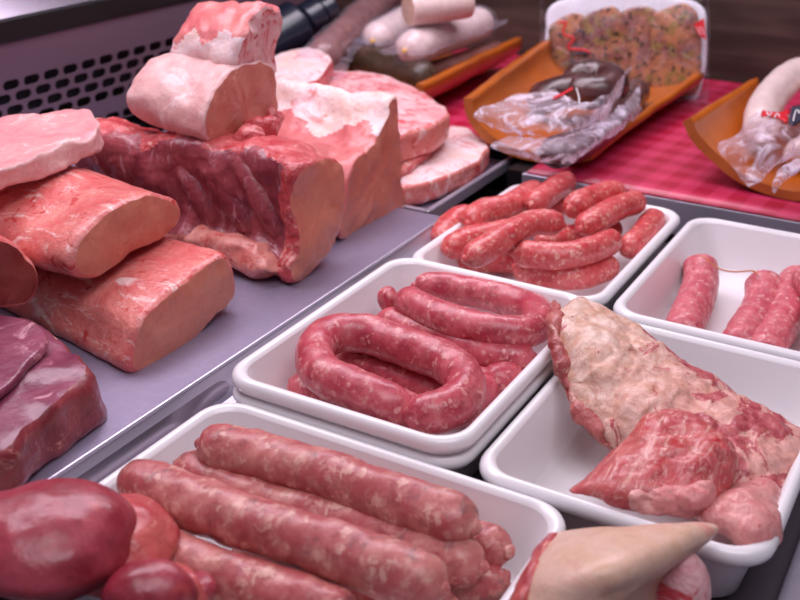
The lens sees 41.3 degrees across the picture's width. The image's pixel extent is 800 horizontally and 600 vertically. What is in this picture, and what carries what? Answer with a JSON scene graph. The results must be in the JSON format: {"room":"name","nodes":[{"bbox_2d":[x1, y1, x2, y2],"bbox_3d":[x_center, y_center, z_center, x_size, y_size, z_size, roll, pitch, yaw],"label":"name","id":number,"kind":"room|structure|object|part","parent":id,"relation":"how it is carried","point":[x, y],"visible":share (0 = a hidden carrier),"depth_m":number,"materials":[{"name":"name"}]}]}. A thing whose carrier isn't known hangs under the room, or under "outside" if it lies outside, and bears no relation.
{"room":"food shop","nodes":[
{"label":"food shop","id":0,"kind":"room"},
{"bbox_2d":[0,0,303,118],"bbox_3d":[-0.368,-0.276,1.242,0.034,0.144,0.890,14,29,26],"label":"vent panel","id":1,"kind":"object","parent":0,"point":[89,55],"visible":0.41,"depth_m":1.22,"materials":[{"name":"metal"}]},
{"bbox_2d":[0,0,91,18],"bbox_3d":[-0.480,-0.328,1.072,0.088,0.094,0.550,14,29,26],"label":"mirror panel","id":2,"kind":"object","parent":1,"relation":"on","point":[8,8],"visible":1,"depth_m":1.14,"materials":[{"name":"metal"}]},
{"bbox_3d":[-0.368,-0.330,1.216,0.034,0.024,0.890,14,29,26],"label":"rail","id":3,"kind":"part","parent":1,"relation":"part of","materials":[{"name":"black plastic"}]},
{"bbox_2d":[0,121,799,599],"bbox_3d":[0.235,0.055,0.877,2.150,0.030,1.470,14,29,26],"label":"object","id":4,"kind":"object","parent":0,"point":[764,581],"depth_m":0.62,"materials":[{"name":"grey"}]},
{"bbox_2d":[0,164,439,483],"bbox_3d":[-0.358,0.038,0.810,0.507,0.051,0.790,14,29,26],"label":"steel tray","id":5,"kind":"object","parent":4,"relation":"on","point":[143,406],"visible":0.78,"depth_m":0.76,"materials":[{"name":"grey metal"}]},
{"bbox_2d":[0,315,106,490],"bbox_3d":[-0.242,0.054,0.673,0.102,0.048,0.236,-9,27,-19],"label":"joint","id":6,"kind":"object","parent":5,"relation":"on","point":[50,399],"visible":1,"depth_m":0.64,"materials":[{"name":"red food"}]},
{"bbox_2d":[0,236,37,307],"bbox_3d":[-0.319,-0.035,0.740,0.125,0.073,0.070,17,30,30],"label":"pork loin","id":7,"kind":"object","parent":6,"relation":"on","point":[18,274],"visible":1,"depth_m":0.72,"materials":[{"name":"food"}]},
{"bbox_2d":[4,237,234,372],"bbox_3d":[-0.248,-0.023,0.833,0.258,0.062,0.121,20,31,35],"label":"pork loin","id":8,"kind":"object","parent":5,"relation":"on","point":[164,292],"visible":0.63,"depth_m":0.76,"materials":[{"name":"pink food"}]},
{"bbox_2d":[0,165,179,278],"bbox_3d":[-0.281,-0.074,0.836,0.232,0.062,0.134,18,31,33],"label":"pork loin","id":9,"kind":"object","parent":8,"relation":"on","point":[73,221],"visible":0.88,"depth_m":0.77,"materials":[{"name":"pink food"}]},
{"bbox_2d":[0,109,103,189],"bbox_3d":[-0.290,-0.117,0.825,0.121,0.024,0.170,-9,27,-19],"label":"slab","id":10,"kind":"object","parent":9,"relation":"on","point":[33,146],"visible":1,"depth_m":0.82,"materials":[{"name":"pink food"}]},
{"bbox_2d":[75,117,344,282],"bbox_3d":[-0.169,-0.096,0.922,0.245,0.110,0.105,14,29,26],"label":"rack","id":11,"kind":"object","parent":5,"relation":"on","point":[273,205],"visible":0.73,"depth_m":0.88,"materials":[{"name":"red food"}]},
{"bbox_2d":[126,0,282,140],"bbox_3d":[-0.170,-0.198,0.920,0.098,0.117,0.121,14,29,26],"label":"joint","id":12,"kind":"object","parent":11,"relation":"on","point":[218,72],"visible":0.95,"depth_m":0.90,"materials":[{"name":"pink food"}]},
{"bbox_2d":[233,79,404,238],"bbox_3d":[-0.111,-0.128,0.987,0.175,0.124,0.188,15,29,29],"label":"joint","id":13,"kind":"object","parent":5,"relation":"on","point":[359,130],"visible":0.6,"depth_m":0.98,"materials":[{"name":"pink food"}]},
{"bbox_2d":[76,403,566,599],"bbox_3d":[-0.055,0.146,0.588,0.254,0.050,0.185,14,29,26],"label":"tray","id":14,"kind":"object","parent":4,"relation":"on","point":[527,520],"visible":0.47,"depth_m":0.63,"materials":[{"name":"white plastic"}]},
{"bbox_2d":[0,478,180,599],"bbox_3d":[-0.165,0.119,0.530,0.090,0.062,0.101,14,29,26],"label":"offal","id":15,"kind":"object","parent":14,"relation":"in","point":[61,538],"visible":0.95,"depth_m":0.50,"materials":[{"name":"red food"}]},
{"bbox_2d":[100,558,208,599],"bbox_3d":[-0.115,0.142,0.503,0.046,0.047,0.046,14,29,26],"label":"offal","id":16,"kind":"object","parent":14,"relation":"on","point":[147,578],"visible":1,"depth_m":0.49,"materials":[{"name":"red food"}]},
{"bbox_2d":[194,570,215,599],"bbox_3d":[-0.099,0.142,0.518,0.018,0.017,0.020,-7,26,-14],"label":"offal","id":17,"kind":"object","parent":16,"relation":"on","point":[207,581],"visible":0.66,"depth_m":0.51,"materials":[{"name":"red food"}]},
{"bbox_2d":[172,529,355,599],"bbox_3d":[-0.078,0.144,0.539,0.132,0.030,0.031,13,28,24],"label":"sausage","id":18,"kind":"object","parent":14,"relation":"in","point":[236,575],"visible":0.59,"depth_m":0.53,"materials":[{"name":"food"}]},
{"bbox_2d":[172,449,488,587],"bbox_3d":[-0.047,0.122,0.599,0.207,0.030,0.034,13,28,24],"label":"sausage","id":19,"kind":"object","parent":14,"relation":"in","point":[465,562],"visible":0.46,"depth_m":0.58,"materials":[{"name":"red food"}]},
{"bbox_2d":[194,423,481,540],"bbox_3d":[-0.038,0.102,0.601,0.185,0.031,0.032,12,28,24],"label":"sausage","id":20,"kind":"object","parent":19,"relation":"on","point":[442,513],"visible":1,"depth_m":0.59,"materials":[{"name":"red food"}]},
{"bbox_3d":[0.040,0.121,0.564,0.008,0.010,0.007,-6,26,-14],"label":"casing","id":21,"kind":"part","parent":20,"relation":"part of","materials":[{"name":"red food"}]},
{"bbox_3d":[0.043,0.141,0.561,0.008,0.009,0.007,-9,27,-19],"label":"casing","id":22,"kind":"part","parent":19,"relation":"part of","materials":[{"name":"food"}]},
{"bbox_2d":[231,549,457,599],"bbox_3d":[-0.031,0.156,0.577,0.142,0.030,0.032,11,28,22],"label":"sausage","id":23,"kind":"object","parent":14,"relation":"in","point":[359,596],"visible":0.02,"depth_m":0.56,"materials":[{"name":"food"}]},
{"bbox_2d":[116,459,450,599],"bbox_3d":[-0.067,0.120,0.555,0.205,0.032,0.033,13,28,24],"label":"sausage","id":24,"kind":"object","parent":23,"relation":"on","point":[337,551],"visible":0.98,"depth_m":0.54,"materials":[{"name":"red food"}]},
{"bbox_3d":[0.021,0.141,0.516,0.007,0.009,0.009,14,29,26],"label":"casing","id":25,"kind":"part","parent":24,"relation":"part of","materials":[{"name":"food"}]},
{"bbox_2d":[450,564,510,599],"bbox_3d":[0.021,0.154,0.580,0.080,0.024,0.024,1,25,1],"label":"sausage","id":26,"kind":"object","parent":14,"relation":"in","point":[493,584],"visible":0.38,"depth_m":0.57,"materials":[{"name":"food"}]},
{"bbox_3d":[0.058,0.151,0.583,0.008,0.008,0.007,14,29,26],"label":"casing","id":27,"kind":"part","parent":26,"relation":"part of","materials":[{"name":"food"}]},
{"bbox_2d":[473,519,515,566],"bbox_3d":[0.005,0.125,0.615,0.139,0.032,0.028,16,30,29],"label":"sausage","id":28,"kind":"object","parent":14,"relation":"in","point":[497,544],"visible":0.16,"depth_m":0.58,"materials":[{"name":"pink food"}]},
{"bbox_3d":[0.059,0.138,0.578,0.009,0.009,0.006,-16,30,-31],"label":"casing","id":29,"kind":"part","parent":28,"relation":"part of","materials":[{"name":"food"}]},
{"bbox_2d":[162,130,514,215],"bbox_3d":[-0.104,-0.148,1.210,0.420,0.047,0.204,14,29,26],"label":"steel tray","id":30,"kind":"object","parent":4,"relation":"on","point":[474,189],"visible":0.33,"depth_m":1.11,"materials":[{"name":"grey metal"}]},
{"bbox_2d":[328,71,449,162],"bbox_3d":[-0.043,-0.205,1.173,0.171,0.037,0.312,-11,28,-22],"label":"slab","id":31,"kind":"object","parent":30,"relation":"on","point":[423,123],"visible":0.34,"depth_m":1.13,"materials":[{"name":"pink food"}]},
{"bbox_2d":[275,47,333,84],"bbox_3d":[-0.123,-0.263,1.235,0.083,0.026,0.230,2,25,4],"label":"ribs","id":32,"kind":"object","parent":31,"relation":"on","point":[308,65],"visible":0.52,"depth_m":1.23,"materials":[{"name":"pink food"}]},
{"bbox_2d":[401,126,488,205],"bbox_3d":[0.051,-0.146,1.137,0.076,0.028,0.226,7,26,14],"label":"pork chop","id":33,"kind":"object","parent":30,"relation":"on","point":[464,156],"visible":0.7,"depth_m":1.10,"materials":[{"name":"pink food"}]},
{"bbox_2d":[401,150,435,176],"bbox_3d":[0.006,-0.148,1.101,0.041,0.016,0.125,9,27,17],"label":"slice","id":34,"kind":"object","parent":33,"relation":"on","point":[408,166],"visible":0.31,"depth_m":1.08,"materials":[{"name":"pink food"}]},
{"bbox_2d":[233,361,553,476],"bbox_3d":[0.016,0.058,0.776,0.181,0.050,0.243,14,29,26],"label":"tray","id":35,"kind":"object","parent":4,"relation":"on","point":[466,462],"visible":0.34,"depth_m":0.68,"materials":[{"name":"white plastic"}]},
{"bbox_2d":[231,258,579,454],"bbox_3d":[0.016,0.046,0.770,0.181,0.050,0.243,14,29,26],"label":"tray","id":36,"kind":"object","parent":35,"relation":"on","point":[264,375],"visible":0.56,"depth_m":0.73,"materials":[{"name":"white plastic"}]},
{"bbox_2d":[287,373,343,407],"bbox_3d":[-0.038,0.072,0.720,0.104,0.026,0.028,17,30,31],"label":"sausage","id":37,"kind":"object","parent":36,"relation":"in","point":[295,384],"visible":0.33,"depth_m":0.73,"materials":[{"name":"red food"}]},
{"bbox_2d":[377,286,396,309],"bbox_3d":[-0.009,0.000,0.827,0.018,0.022,0.021,14,29,26],"label":"sausage","id":38,"kind":"object","parent":36,"relation":"in","point":[385,296],"visible":0.7,"depth_m":0.82,"materials":[{"name":"red food"}]},
{"bbox_2d":[336,352,441,393],"bbox_3d":[-0.004,0.055,0.755,0.114,0.028,0.031,16,30,30],"label":"sausage","id":39,"kind":"object","parent":36,"relation":"in","point":[417,383],"visible":0.26,"depth_m":0.74,"materials":[{"name":"red food"}]},
{"bbox_2d":[295,313,486,434],"bbox_3d":[-0.007,0.052,0.714,0.145,0.046,0.100,14,29,26],"label":"sausage","id":40,"kind":"object","parent":36,"relation":"on","point":[461,396],"visible":0.96,"depth_m":0.69,"materials":[{"name":"red food"}]},
{"bbox_2d":[376,307,537,368],"bbox_3d":[0.036,0.031,0.785,0.137,0.027,0.035,15,29,28],"label":"sausage","id":41,"kind":"object","parent":36,"relation":"in","point":[486,354],"visible":0.39,"depth_m":0.76,"materials":[{"name":"red food"}]},
{"bbox_2d":[393,272,550,346],"bbox_3d":[0.056,0.007,0.813,0.136,0.039,0.106,14,29,26],"label":"sausage","id":42,"kind":"object","parent":36,"relation":"in","point":[436,301],"visible":0.97,"depth_m":0.79,"materials":[{"name":"red food"}]},
{"bbox_2d":[458,373,497,428],"bbox_3d":[0.048,0.069,0.727,0.027,0.026,0.063,14,29,26],"label":"sausage","id":43,"kind":"object","parent":36,"relation":"in","point":[492,388],"visible":0.18,"depth_m":0.73,"materials":[{"name":"red food"}]},
{"bbox_2d":[480,366,491,375],"bbox_3d":[0.035,0.055,0.756,0.075,0.025,0.025,10,27,20],"label":"sausage","id":44,"kind":"object","parent":36,"relation":"in","point":[484,369],"visible":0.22,"depth_m":0.74,"materials":[{"name":"red food"}]},
{"bbox_2d":[487,361,522,395],"bbox_3d":[0.073,0.056,0.755,0.030,0.026,0.033,14,29,26],"label":"sausage","id":45,"kind":"object","parent":36,"relation":"in","point":[504,373],"visible":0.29,"depth_m":0.74,"materials":[{"name":"red food"}]},
{"bbox_2d":[116,112,799,242],"bbox_3d":[0.405,-0.171,1.266,1.700,0.048,0.514,14,29,26],"label":"shelf","id":46,"kind":"object","parent":4,"relation":"on","point":[516,174],"visible":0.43,"depth_m":1.06,"materials":[{"name":"black metal"}]},
{"bbox_2d":[315,34,799,221],"bbox_3d":[0.365,-0.204,1.274,1.570,0.002,0.510,14,29,26],"label":"checked cloth","id":47,"kind":"object","parent":46,"relation":"on","point":[657,157],"visible":0.12,"depth_m":1.15,"materials":[{"name":"red fabric"}]},
{"bbox_2d":[275,0,340,55],"bbox_3d":[-0.140,-0.360,1.424,0.128,0.094,0.073,-16,30,-31],"label":"canister","id":48,"kind":"object","parent":47,"relation":"on","point":[303,22],"visible":0.66,"depth_m":1.40,"materials":[{"name":"black plastic"}]},
{"bbox_2d":[334,37,521,97],"bbox_3d":[0.025,-0.309,1.427,0.181,0.051,0.322,14,29,26],"label":"tray","id":49,"kind":"object","parent":47,"relation":"on","point":[450,78],"depth_m":1.38,"materials":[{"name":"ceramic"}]},
{"bbox_2d":[308,0,401,69],"bbox_3d":[-0.060,-0.374,1.463,0.073,0.075,0.513,5,26,9],"label":"sausage","id":50,"kind":"object","parent":49,"relation":"on","point":[337,41],"visible":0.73,"depth_m":1.40,"materials":[{"name":"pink food"}]},
{"bbox_2d":[362,7,415,50],"bbox_3d":[-0.009,-0.376,1.466,0.060,0.050,0.223,8,26,15],"label":"sausage","id":51,"kind":"object","parent":49,"relation":"on","point":[383,33],"visible":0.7,"depth_m":1.39,"materials":[{"name":"white food"}]},
{"bbox_2d":[346,42,436,87],"bbox_3d":[-0.021,-0.301,1.369,0.047,0.043,0.182,-19,32,-35],"label":"meat","id":52,"kind":"object","parent":49,"relation":"on","point":[362,57],"visible":0.56,"depth_m":1.34,"materials":[{"name":"brown food"}]},
{"bbox_2d":[429,41,500,73],"bbox_3d":[0.083,-0.322,1.427,0.040,0.025,0.210,18,31,33],"label":"sausage","id":53,"kind":"object","parent":49,"relation":"on","point":[441,64],"visible":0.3,"depth_m":1.40,"materials":[{"name":"food"}]},
{"bbox_2d":[395,7,493,61],"bbox_3d":[0.063,-0.348,1.395,0.063,0.052,0.263,14,29,26],"label":"sausage","id":54,"kind":"object","parent":53,"relation":"on","point":[428,42],"visible":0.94,"depth_m":1.35,"materials":[{"name":"white food"}]},
{"bbox_2d":[401,0,474,25],"bbox_3d":[0.048,-0.369,1.331,0.087,0.045,0.042,-11,28,-23],"label":"sausage","id":55,"kind":"object","parent":54,"relation":"on","point":[414,12],"visible":1,"depth_m":1.31,"materials":[{"name":"food"}]},
{"bbox_2d":[463,39,703,162],"bbox_3d":[0.212,-0.244,1.278,0.213,0.064,0.353,14,29,26],"label":"tray","id":56,"kind":"object","parent":47,"relation":"on","point":[538,64],"depth_m":1.24,"materials":[{"name":"plastic"}]},
{"bbox_2d":[474,67,641,162],"bbox_3d":[0.182,-0.212,1.151,0.133,0.048,0.290,14,29,26],"label":"plastic bag","id":57,"kind":"object","parent":56,"relation":"in","point":[528,121],"visible":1,"depth_m":1.09,"materials":[{"name":"white"}]},
{"bbox_2d":[527,59,629,114],"bbox_3d":[0.212,-0.248,1.241,0.109,0.059,0.093,14,29,26],"label":"black pudding","id":58,"kind":"object","parent":56,"relation":"on","point":[593,78],"visible":0.91,"depth_m":1.21,"materials":[{"name":"black food"}]},
{"bbox_2d":[536,78,649,168],"bbox_3d":[0.229,-0.202,1.194,0.052,0.042,0.289,14,29,26],"label":"black pudding","id":59,"kind":"object","parent":56,"relation":"on","point":[574,145],"visible":0.8,"depth_m":1.11,"materials":[{"name":"black food"}]},
{"bbox_2d":[545,0,706,99],"bbox_3d":[0.297,-0.330,1.408,0.231,0.153,0.072,7,26,13],"label":"packet","id":60,"kind":"object","parent":47,"relation":"on","point":[664,42],"visible":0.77,"depth_m":1.40,"materials":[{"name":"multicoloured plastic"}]},
{"bbox_2d":[558,21,590,52],"bbox_3d":[0.230,-0.347,1.401,0.051,0.039,0.011,14,29,26],"label":"print","id":61,"kind":"object","parent":60,"relation":"on","point":[567,43],"depth_m":1.41,"materials":[{"name":"red"}]},
{"bbox_2d":[694,18,705,39],"bbox_3d":[0.386,-0.349,1.363,0.018,0.026,0.007,12,28,23],"label":"print","id":62,"kind":"object","parent":60,"relation":"attached to","point":[699,26],"depth_m":1.36,"materials":[{"name":"red"}]},
{"bbox_2d":[683,77,799,200],"bbox_3d":[0.447,-0.187,1.106,0.238,0.116,0.221,17,30,30],"label":"tray","id":63,"kind":"object","parent":47,"relation":"on","point":[721,120],"depth_m":1.10,"materials":[{"name":"plastic"}]},
{"bbox_2d":[719,105,799,186],"bbox_3d":[0.352,-0.152,1.024,0.083,0.048,0.160,12,28,24],"label":"plastic bag","id":64,"kind":"object","parent":63,"relation":"in","point":[794,119],"visible":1,"depth_m":1.01,"materials":[{"name":"white"}]},
{"bbox_2d":[743,57,799,141],"bbox_3d":[0.436,-0.220,1.161,0.093,0.056,0.220,14,29,26],"label":"sausage","id":65,"kind":"object","parent":63,"relation":"in","point":[782,84],"visible":0.86,"depth_m":1.13,"materials":[{"name":"beige food"}]},
{"bbox_3d":[0.371,-0.172,1.089,0.011,0.011,0.008,14,29,26],"label":"casing","id":66,"kind":"part","parent":65,"relation":"part of","materials":[{"name":"plastic"}]},
{"bbox_2d":[783,135,799,164],"bbox_3d":[0.425,-0.159,1.105,0.034,0.035,0.073,21,33,37],"label":"sausage","id":67,"kind":"object","parent":63,"relation":"in","point":[788,148],"visible":0.57,"depth_m":1.08,"materials":[{"name":"pink food"}]},
{"bbox_2d":[412,184,679,309],"bbox_3d":[0.139,-0.038,0.979,0.179,0.050,0.243,14,29,26],"label":"tray","id":68,"kind":"object","parent":4,"relation":"on","point":[606,294],"visible":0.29,"depth_m":0.96,"materials":[{"name":"white plastic"}]},
{"bbox_2d":[430,204,467,239],"bbox_3d":[0.049,-0.070,1.001,0.028,0.031,0.072,14,29,26],"label":"sausage","id":69,"kind":"object","parent":68,"relation":"in","point":[450,218],"visible":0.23,"depth_m":0.99,"materials":[{"name":"red food"}]},
{"bbox_2d":[440,219,506,259],"bbox_3d":[0.074,-0.057,0.964,0.092,0.025,0.028,-16,30,-31],"label":"sausage","id":70,"kind":"object","parent":68,"relation":"in","point":[452,245],"visible":0.5,"depth_m":0.94,"materials":[{"name":"red food"}]},
{"bbox_3d":[0.041,-0.043,0.939,0.007,0.009,0.007,-7,26,-16],"label":"casing","id":71,"kind":"part","parent":70,"relation":"part of","materials":[{"name":"red food"}]},
{"bbox_2d":[457,251,514,272],"bbox_3d":[0.075,-0.038,0.988,0.075,0.027,0.025,0,25,-1],"label":"sausage","id":72,"kind":"object","parent":68,"relation":"in","point":[502,264],"visible":0.25,"depth_m":0.98,"materials":[{"name":"red food"}]},
{"bbox_2d":[461,209,565,267],"bbox_3d":[0.096,-0.055,0.920,0.122,0.030,0.032,-21,33,-38],"label":"sausage","id":73,"kind":"object","parent":68,"relation":"in","point":[500,239],"visible":1,"depth_m":0.91,"materials":[{"name":"red food"}]},
{"bbox_3d":[0.054,-0.034,0.886,0.008,0.009,0.007,14,29,26],"label":"casing","id":74,"kind":"part","parent":73,"relation":"part of","materials":[{"name":"red food"}]},
{"bbox_2d":[508,198,563,218],"bbox_3d":[0.124,-0.084,1.062,0.120,0.027,0.025,-15,29,-29],"label":"sausage","id":75,"kind":"object","parent":68,"relation":"in","point":[558,206],"visible":0.03,"depth_m":1.07,"materials":[{"name":"red food"}]},
{"bbox_2d":[459,180,540,226],"bbox_3d":[0.102,-0.090,1.017,0.034,0.029,0.137,20,32,35],"label":"sausage","id":76,"kind":"object","parent":75,"relation":"on","point":[507,205],"visible":0.67,"depth_m":0.99,"materials":[{"name":"red food"}]},
{"bbox_3d":[0.062,-0.069,0.970,0.007,0.009,0.007,-7,26,-16],"label":"casing","id":77,"kind":"part","parent":76,"relation":"part of","materials":[{"name":"red food"}]},
{"bbox_2d":[523,171,575,210],"bbox_3d":[0.148,-0.106,1.043,0.025,0.031,0.113,13,28,24],"label":"sausage","id":78,"kind":"object","parent":75,"relation":"on","point":[551,191],"visible":0.98,"depth_m":1.02,"materials":[{"name":"red food"}]},
{"bbox_3d":[0.124,-0.089,0.999,0.008,0.009,0.007,-3,26,-8],"label":"casing","id":79,"kind":"part","parent":78,"relation":"part of","materials":[{"name":"red food"}]},
{"bbox_2d":[511,256,619,290],"bbox_3d":[0.149,-0.024,0.933,0.097,0.026,0.041,-2,26,-5],"label":"sausage","id":80,"kind":"object","parent":68,"relation":"in","point":[605,270],"visible":0.76,"depth_m":0.92,"materials":[{"name":"red food"}]},
{"bbox_2d":[510,229,621,269],"bbox_3d":[0.151,-0.043,0.923,0.108,0.025,0.041,-9,27,-19],"label":"sausage","id":81,"kind":"object","parent":80,"relation":"on","point":[551,255],"visible":1,"depth_m":0.91,"materials":[{"name":"red food"}]},
{"bbox_2d":[533,221,622,241],"bbox_3d":[0.170,-0.061,1.004,0.098,0.025,0.026,-12,28,-24],"label":"sausage","id":82,"kind":"object","parent":68,"relation":"on","point":[569,233],"visible":0.22,"depth_m":0.99,"materials":[{"name":"red food"}]},
{"bbox_2d":[563,180,625,218],"bbox_3d":[0.184,-0.097,1.007,0.027,0.027,0.090,23,34,39],"label":"sausage","id":83,"kind":"object","parent":82,"relation":"on","point":[578,201],"visible":0.77,"depth_m":0.99,"materials":[{"name":"red food"}]},
{"bbox_3d":[0.156,-0.083,0.978,0.008,0.009,0.006,14,29,26],"label":"casing","id":84,"kind":"part","parent":83,"relation":"part of","materials":[{"name":"red food"}]},
{"bbox_2d":[619,208,664,258],"bbox_3d":[0.226,-0.063,0.989,0.027,0.027,0.100,14,29,26],"label":"sausage","id":85,"kind":"object","parent":68,"relation":"in","point":[651,221],"visible":0.93,"depth_m":0.97,"materials":[{"name":"red food"}]},
{"bbox_2d":[574,190,646,236],"bbox_3d":[0.196,-0.081,0.982,0.026,0.027,0.109,22,33,37],"label":"sausage","id":86,"kind":"object","parent":85,"relation":"on","point":[606,213],"visible":0.98,"depth_m":0.96,"materials":[{"name":"red food"}]},
{"bbox_3d":[0.161,-0.063,0.949,0.008,0.008,0.006,14,29,26],"label":"casing","id":87,"kind":"part","parent":86,"relation":"part of","materials":[{"name":"red food"}]},
{"bbox_3d":[0.203,-0.044,0.953,0.009,0.008,0.006,14,29,26],"label":"casing","id":88,"kind":"part","parent":85,"relation":"part of","materials":[{"name":"red food"}]},
{"bbox_2d":[509,522,718,599],"bbox_3d":[0.102,0.142,0.541,0.127,0.081,0.067,-22,33,-38],"label":"meat","id":89,"kind":"object","parent":4,"relation":"on","point":[626,562],"visible":0.99,"depth_m":0.51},
{"bbox_2d":[479,323,799,597],"bbox_3d":[0.175,0.097,0.696,0.176,0.050,0.242,14,29,26],"label":"tray","id":90,"kind":"object","parent":4,"relation":"on","point":[542,453],"visible":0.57,"depth_m":0.69,"materials":[{"name":"white plastic"}]},
{"bbox_2d":[545,297,799,545],"bbox_3d":[0.162,0.069,0.681,0.198,0.060,0.210,14,29,26],"label":"meat","id":91,"kind":"object","parent":90,"relation":"on","point":[682,443],"visible":0.98,"depth_m":0.65,"materials":[{"name":"pink food"}]},
{"bbox_2d":[654,553,711,599],"bbox_3d":[0.143,0.155,0.550,0.034,0.061,0.031,14,29,26],"label":"pork ear","id":92,"kind":"object","parent":4,"relation":"on","point":[689,579],"visible":0.6,"depth_m":0.53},
{"bbox_2d":[613,218,799,360],"bbox_3d":[0.297,0.004,0.893,0.177,0.050,0.246,14,29,26],"label":"tray","id":93,"kind":"object","parent":4,"relation":"on","point":[735,246],"visible":0.46,"depth_m":0.96,"materials":[{"name":"white plastic"}]},
{"bbox_2d":[666,254,718,328],"bbox_3d":[0.250,0.000,0.902,0.035,0.039,0.146,10,27,18],"label":"sausage","id":94,"kind":"object","parent":93,"relation":"in","point":[693,305],"visible":0.73,"depth_m":0.89,"materials":[{"name":"red food"}]},
{"bbox_2d":[722,270,780,339],"bbox_3d":[0.291,0.013,0.877,0.038,0.039,0.134,14,29,26],"label":"sausage","id":95,"kind":"object","parent":93,"relation":"in","point":[760,290],"visible":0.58,"depth_m":0.87,"materials":[{"name":"red food"}]},
{"bbox_2d":[699,255,758,274],"bbox_3d":[0.286,-0.029,0.921,0.060,0.008,0.011,23,34,39],"label":"string","id":96,"kind":"object","parent":95,"relation":"attached to","point":[699,255],"visible":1,"depth_m":0.92,"materials":[{"name":"brown"}]},
{"bbox_2d":[752,265,799,348],"bbox_3d":[0.316,0.013,0.876,0.035,0.040,0.159,14,29,26],"label":"sausage","id":97,"kind":"object","parent":93,"relation":"in","point":[780,326],"visible":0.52,"depth_m":0.85,"materials":[{"name":"red food"}]},
{"bbox_2d":[791,265,799,295],"bbox_3d":[0.338,0.000,0.858,0.034,0.036,0.095,5,26,9],"label":"sausage","id":98,"kind":"object","parent":93,"relation":"in","point":[795,277],"visible":1,"depth_m":0.88,"materials":[{"name":"red food"}]},
{"bbox_2d":[777,539,799,599],"bbox_3d":[0.272,0.138,0.645,0.046,0.020,0.780,14,29,26],"label":"steel rail","id":99,"kind":"object","parent":4,"relation":"on","point":[790,590],"visible":1,"depth_m":0.60,"materials":[{"name":"grey metal"}]},
{"bbox_2d":[335,0,799,82],"bbox_3d":[0.613,-0.721,1.234,2.150,1.130,0.040,14,29,26],"label":"wall","id":100,"kind":"structure","parent":0,"point":[747,40],"depth_m":1.47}
]}

